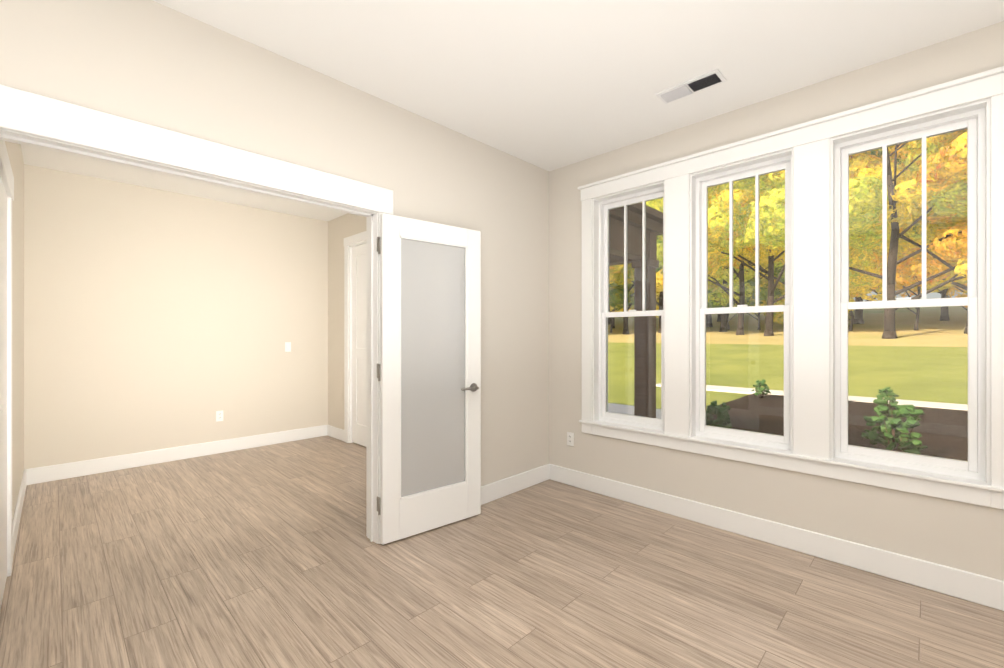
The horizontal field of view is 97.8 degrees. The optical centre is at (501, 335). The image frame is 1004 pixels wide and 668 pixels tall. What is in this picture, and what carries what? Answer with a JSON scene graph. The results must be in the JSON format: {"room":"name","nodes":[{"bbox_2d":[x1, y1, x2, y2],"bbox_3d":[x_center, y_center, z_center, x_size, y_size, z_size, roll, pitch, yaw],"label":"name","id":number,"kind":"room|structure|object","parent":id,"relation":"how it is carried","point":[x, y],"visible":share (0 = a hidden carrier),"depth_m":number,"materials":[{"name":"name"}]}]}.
{"room":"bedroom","nodes":[
{"label":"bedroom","id":0,"kind":"room"},
{"bbox_2d":[5,141,23,520],"bbox_3d":[-3.105,-0.095,2.696,3.030,2.790,0.120,0,0,44],"label":"wall","id":1,"kind":"structure","parent":0,"point":[14,150],"depth_m":3.12,"materials":[{"name":"beige paint"}]},
{"bbox_2d":[0,140,13,609],"bbox_3d":[-2.368,0.210,2.077,1.010,2.180,0.027,0,0,44],"label":"door frame","id":2,"kind":"structure","parent":1,"relation":"attached to","point":[6,187],"depth_m":2.22,"materials":[{"name":"white wood"}]},
{"bbox_2d":[12,469,27,562],"bbox_3d":[-3.422,1.230,3.101,1.950,0.140,0.016,0,0,44],"label":"baseboard","id":3,"kind":"structure","parent":1,"relation":"attached to","point":[18,510],"depth_m":3.01,"materials":[{"name":"white wood"}]},
{"bbox_2d":[24,164,327,468],"bbox_3d":[-3.071,-0.095,4.985,0.120,2.790,3.444,0,0,44],"label":"wall","id":4,"kind":"structure","parent":0,"point":[156,319],"depth_m":4.47,"materials":[{"name":"beige paint"}]},
{"bbox_2d":[28,425,327,484],"bbox_3d":[-3.205,1.230,4.751,0.016,0.140,2.683,0,0,44],"label":"baseboard","id":5,"kind":"structure","parent":4,"relation":"attached to","point":[37,475],"depth_m":4.48,"materials":[{"name":"white wood"}]},
{"bbox_2d":[216,411,222,421],"bbox_3d":[-3.122,0.890,4.841,0.009,0.115,0.070,0,0,44],"label":"outlet","id":6,"kind":"object","parent":4,"relation":"attached to","point":[219,415],"visible":1,"depth_m":4.84,"materials":[{"name":"white plastic"}]},
{"bbox_2d":[285,342,290,351],"bbox_3d":[-2.618,0.140,5.355,0.012,0.115,0.070,0,0,44],"label":"light switch","id":7,"kind":"object","parent":4,"relation":"attached to","point":[287,346],"visible":1,"depth_m":5.35,"materials":[{"name":"white plastic"}]},
{"bbox_2d":[0,0,548,485],"bbox_3d":[-1.340,-0.095,2.249,0.120,2.790,4.941,0,0,44],"label":"wall","id":8,"kind":"structure","parent":0,"point":[152,62],"depth_m":2.53,"materials":[{"name":"beige paint"}]},
{"bbox_2d":[0,84,392,543],"bbox_3d":[-1.369,0.188,2.202,0.196,2.225,1.791,0,0,44],"label":"door frame","id":9,"kind":"structure","parent":8,"relation":"attached to","point":[36,121],"depth_m":2.12,"materials":[{"name":"white wood"}]},
{"bbox_2d":[378,213,480,544],"bbox_3d":[-0.460,0.268,2.942,0.765,2.045,0.159,0,0,-39],"label":"french door","id":10,"kind":"structure","parent":8,"relation":"in","point":[429,372],"depth_m":2.91,"materials":[{"name":"white wood"}]},
{"bbox_2d":[481,464,547,504],"bbox_3d":[-0.147,1.230,3.374,0.016,0.140,1.622,0,0,44],"label":"baseboard","id":11,"kind":"structure","parent":8,"relation":"attached to","point":[490,492],"depth_m":3.61,"materials":[{"name":"white wood"}]},
{"bbox_2d":[328,213,365,429],"bbox_3d":[-1.147,-0.095,4.701,3.030,2.790,0.120,0,0,44],"label":"wall","id":12,"kind":"structure","parent":0,"point":[341,228],"depth_m":5.53,"materials":[{"name":"beige paint"}]},
{"bbox_2d":[328,425,343,440],"bbox_3d":[-2.089,1.230,5.526,0.470,0.140,0.016,0,0,44],"label":"baseboard","id":13,"kind":"structure","parent":12,"relation":"attached to","point":[334,432],"depth_m":5.52,"materials":[{"name":"white wood"}]},
{"bbox_2d":[344,231,365,442],"bbox_3d":[-1.528,0.055,5.055,1.010,2.490,0.146,0,0,44],"label":"door frame","id":14,"kind":"structure","parent":12,"relation":"attached to","point":[353,240],"depth_m":5.30,"materials":[{"name":"white wood"}]},
{"bbox_2d":[352,244,365,446],"bbox_3d":[-1.557,0.110,5.026,0.766,2.356,0.117,0,0,44],"label":"door","id":15,"kind":"structure","parent":12,"relation":"in","point":[359,344],"depth_m":5.19,"materials":[{"name":"white wood"}]},
{"bbox_2d":[0,435,1003,667],"bbox_3d":[-0.970,1.350,2.006,7.290,0.100,5.111,0,0,44],"label":"floor","id":16,"kind":"structure","parent":0,"point":[271,556],"depth_m":2.25,"materials":[{"name":"brown wood"}]},
{"bbox_2d":[21,0,1003,220],"bbox_3d":[-0.970,-1.550,2.006,7.290,0.120,5.111,0,0,44],"label":"ceiling","id":17,"kind":"structure","parent":0,"point":[549,85],"depth_m":2.31,"materials":[{"name":"white paint"}]},
{"bbox_2d":[655,69,726,103],"bbox_3d":[1.127,-1.481,2.622,0.365,0.017,0.152,0,0,44],"label":"ceiling vent","id":18,"kind":"object","parent":17,"relation":"in","point":[695,85],"visible":1,"depth_m":2.60,"materials":[{"name":"white metal"}]},
{"bbox_2d":[549,21,1003,580],"bbox_3d":[0.756,-0.095,3.774,7.290,2.790,0.170,0,0,44],"label":"wall","id":19,"kind":"structure","parent":0,"point":[967,537],"depth_m":2.75,"materials":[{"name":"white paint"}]},
{"bbox_2d":[567,432,573,445],"bbox_3d":[0.594,0.900,3.808,0.070,0.115,0.009,0,0,44],"label":"outlet","id":20,"kind":"object","parent":19,"relation":"attached to","point":[570,438],"visible":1,"depth_m":3.80,"materials":[{"name":"white plastic"}]},
{"bbox_2d":[593,181,663,431],"bbox_3d":[1.042,-0.205,3.501,0.620,1.870,0.181,0,0,44],"label":"window unit","id":21,"kind":"structure","parent":19,"relation":"in","point":[603,206],"depth_m":3.61,"materials":[{"name":"white wood"}]},
{"bbox_2d":[690,148,792,452],"bbox_3d":[1.614,-0.205,2.942,0.620,1.870,0.181,0,0,44],"label":"window unit","id":22,"kind":"structure","parent":19,"relation":"in","point":[701,182],"depth_m":2.99,"materials":[{"name":"white wood"}]},
{"bbox_2d":[548,464,1003,610],"bbox_3d":[1.807,1.230,2.617,3.870,0.140,0.016,0,0,44],"label":"baseboard","id":23,"kind":"structure","parent":19,"relation":"attached to","point":[971,587],"depth_m":2.59,"materials":[{"name":"white wood"}]},
{"bbox_2d":[578,66,1003,509],"bbox_3d":[1.599,-0.220,2.926,2.464,2.080,0.226,0,0,44],"label":"window unit","id":24,"kind":"structure","parent":19,"relation":"in","point":[973,119],"depth_m":2.53,"materials":[{"name":"white wood"}]},
{"label":"outside","id":25,"kind":"structure","parent":0,"visible":0},
{"bbox_2d":[608,306,967,346],"bbox_3d":[59.930,-3.921,64.913,280.000,9.020,110.000,0,0,44],"label":"ground","id":26,"kind":"structure","parent":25,"point":[908,334],"depth_m":37.26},
{"bbox_2d":[608,279,633,332],"bbox_3d":[12.125,-4.357,49.993,9.559,8.468,7.670,0,0,44],"label":"tree","id":27,"kind":"object","parent":26,"relation":"on","point":[618,289],"depth_m":46.53,"materials":[{"name":"green plant"}]},
{"bbox_2d":[612,296,657,327],"bbox_3d":[13.966,-11.550,58.070,18.737,21.541,20.433,0,0,44],"label":"tree","id":28,"kind":"object","parent":26,"relation":"on","point":[613,321],"depth_m":58.57,"materials":[{"name":"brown plant"}]},
{"bbox_2d":[615,289,659,317],"bbox_3d":[17.669,-4.602,49.607,9.645,8.458,8.350,0,0,44],"label":"tree","id":29,"kind":"object","parent":26,"relation":"on","point":[657,300],"depth_m":49.39,"materials":[{"name":"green plant"}]},
{"bbox_2d":[614,198,662,294],"bbox_3d":[15.351,-11.090,43.645,14.890,22.448,17.950,0,0,44],"label":"tree","id":30,"kind":"object","parent":26,"relation":"on","point":[657,205],"depth_m":35.52,"materials":[{"name":"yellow plant"}]},
{"bbox_2d":[623,234,662,333],"bbox_3d":[14.334,-11.065,45.980,17.157,22.234,18.208,0,0,44],"label":"tree","id":31,"kind":"object","parent":26,"relation":"on","point":[625,330],"depth_m":46.05,"materials":[{"name":"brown plant"}]},
{"bbox_2d":[609,263,733,332],"bbox_3d":[16.233,-10.677,44.969,15.812,21.130,19.088,0,0,44],"label":"tree","id":32,"kind":"object","parent":26,"relation":"on","point":[617,272],"depth_m":41.77,"materials":[{"name":"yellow plant"}]},
{"bbox_2d":[656,191,779,331],"bbox_3d":[21.889,-11.754,41.963,17.197,23.119,15.516,0,0,44],"label":"tree","id":33,"kind":"object","parent":26,"relation":"on","point":[722,315],"depth_m":41.52,"materials":[{"name":"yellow plant"}]},
{"bbox_2d":[656,174,782,334],"bbox_3d":[19.665,-10.449,37.867,13.938,21.167,16.814,0,0,44],"label":"tree","id":34,"kind":"object","parent":26,"relation":"on","point":[714,273],"depth_m":36.67,"materials":[{"name":"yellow plant"}]},
{"bbox_2d":[708,278,766,329],"bbox_3d":[22.617,-3.801,44.659,9.435,6.792,9.626,0,0,44],"label":"tree","id":35,"kind":"object","parent":26,"relation":"on","point":[752,297],"depth_m":41.23,"materials":[{"name":"green plant"}]},
{"bbox_2d":[706,261,777,326],"bbox_3d":[24.607,-14.353,49.692,17.811,27.165,20.881,0,0,44],"label":"tree","id":36,"kind":"object","parent":26,"relation":"on","point":[709,320],"depth_m":49.69,"materials":[{"name":"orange plant"}]},
{"bbox_2d":[708,260,781,329],"bbox_3d":[24.266,-4.003,42.216,11.860,7.333,9.078,0,0,44],"label":"tree","id":37,"kind":"object","parent":26,"relation":"on","point":[735,287],"depth_m":40.80,"materials":[{"name":"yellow plant"}]},
{"bbox_2d":[754,249,863,324],"bbox_3d":[25.847,-3.665,37.593,8.832,6.927,9.747,0,0,44],"label":"tree","id":38,"kind":"object","parent":26,"relation":"on","point":[778,289],"depth_m":37.58,"materials":[{"name":"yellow plant"}]},
{"bbox_2d":[708,155,912,335],"bbox_3d":[21.469,-9.692,34.105,15.848,19.817,13.888,0,0,44],"label":"tree","id":39,"kind":"object","parent":26,"relation":"on","point":[776,207],"depth_m":31.23,"materials":[{"name":"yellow plant"}]},
{"bbox_2d":[774,260,855,330],"bbox_3d":[27.556,-4.040,37.161,7.375,7.700,7.335,0,0,44],"label":"tree","id":40,"kind":"object","parent":26,"relation":"on","point":[851,314],"depth_m":35.58,"materials":[{"name":"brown plant"}]},
{"bbox_2d":[720,152,919,283],"bbox_3d":[25.154,-10.701,38.020,16.570,21.343,16.419,0,0,44],"label":"tree","id":41,"kind":"object","parent":26,"relation":"on","point":[865,160],"depth_m":31.24,"materials":[{"name":"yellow plant"}]},
{"bbox_2d":[759,129,966,338],"bbox_3d":[25.092,-10.953,28.283,17.783,22.667,17.511,0,0,44],"label":"tree","id":42,"kind":"object","parent":26,"relation":"on","point":[946,247],"depth_m":27.35,"materials":[{"name":"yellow plant"}]},
{"bbox_2d":[851,147,954,323],"bbox_3d":[35.280,-11.914,41.730,19.201,21.946,18.414,0,0,44],"label":"tree","id":43,"kind":"object","parent":26,"relation":"on","point":[858,314],"depth_m":41.41,"materials":[{"name":"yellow plant"}]},
{"bbox_2d":[849,236,966,329],"bbox_3d":[28.816,-4.387,32.578,8.787,8.358,7.777,0,0,44],"label":"tree","id":44,"kind":"object","parent":26,"relation":"on","point":[902,266],"depth_m":30.37,"materials":[{"name":"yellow plant"}]},
{"bbox_2d":[849,133,967,333],"bbox_3d":[30.204,-10.714,28.361,15.433,21.534,16.979,0,0,44],"label":"tree","id":45,"kind":"object","parent":26,"relation":"on","point":[910,183],"depth_m":27.97,"materials":[{"name":"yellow plant"}]},
{"bbox_2d":[867,148,949,320],"bbox_3d":[41.051,-11.698,40.939,17.564,21.032,17.750,0,0,44],"label":"tree","id":46,"kind":"object","parent":26,"relation":"on","point":[944,313],"depth_m":40.07,"materials":[{"name":"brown plant"}]},
{"bbox_2d":[877,273,967,309],"bbox_3d":[36.273,-4.729,34.892,10.894,8.255,10.203,0,0,44],"label":"tree","id":47,"kind":"object","parent":26,"relation":"on","point":[954,288],"depth_m":36.03,"materials":[{"name":"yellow plant"}]},
{"bbox_2d":[911,129,966,228],"bbox_3d":[31.403,-10.883,22.958,14.783,22.364,17.239,0,0,44],"label":"tree","id":48,"kind":"object","parent":26,"relation":"on","point":[941,220],"depth_m":27.07,"materials":[{"name":"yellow plant"}]},
{"bbox_2d":[608,342,967,408],"bbox_3d":[-2.946,1.406,0.519,180.000,1.628,70.000,0,0,44],"label":"lawn","id":49,"kind":"structure","parent":25,"point":[770,380],"depth_m":18.34,"materials":[{"name":"green plant"}]},
{"bbox_2d":[609,203,662,417],"bbox_3d":[-0.753,0.210,6.995,6.190,3.420,2.270,0,0,44],"label":"porch","id":50,"kind":"object","parent":49,"relation":"on","point":[645,380],"depth_m":5.47,"materials":[{"name":"wood"}]},
{"bbox_2d":[608,393,967,460],"bbox_3d":[12.156,1.940,3.104,32.000,0.160,10.400,0,0,44],"label":"mulch bed","id":51,"kind":"object","parent":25,"point":[861,424],"depth_m":9.53,"materials":[{"name":"soil"}]},
{"bbox_2d":[706,400,731,427],"bbox_3d":[3.967,1.557,8.172,0.607,0.677,0.640,0,0,44],"label":"shrub","id":52,"kind":"object","parent":51,"relation":"on","point":[709,412],"depth_m":8.09,"materials":[{"name":"green plant"}]},
{"bbox_2d":[751,379,770,397],"bbox_3d":[7.747,1.597,13.094,0.486,0.594,0.487,0,0,44],"label":"shrub","id":53,"kind":"object","parent":51,"relation":"on","point":[758,389],"depth_m":13.06,"materials":[{"name":"green plant"}]},
{"bbox_2d":[873,387,898,408],"bbox_3d":[9.840,1.609,11.217,0.514,0.572,0.455,0,0,44],"label":"shrub","id":54,"kind":"object","parent":51,"relation":"on","point":[884,391],"depth_m":11.16,"materials":[{"name":"green plant"}]},
{"bbox_2d":[861,399,927,453],"bbox_3d":[6.044,1.449,6.755,0.755,0.893,0.767,0,0,44],"label":"shrub","id":55,"kind":"object","parent":51,"relation":"on","point":[914,443],"depth_m":6.66,"materials":[{"name":"green plant"}]},
{"bbox_2d":[657,383,967,410],"bbox_3d":[22.290,1.935,1.315,45.000,0.170,1.200,0,0,44],"label":"path","id":56,"kind":"structure","parent":25,"point":[744,390],"depth_m":12.67,"materials":[{"name":"white concrete"}]}
]}

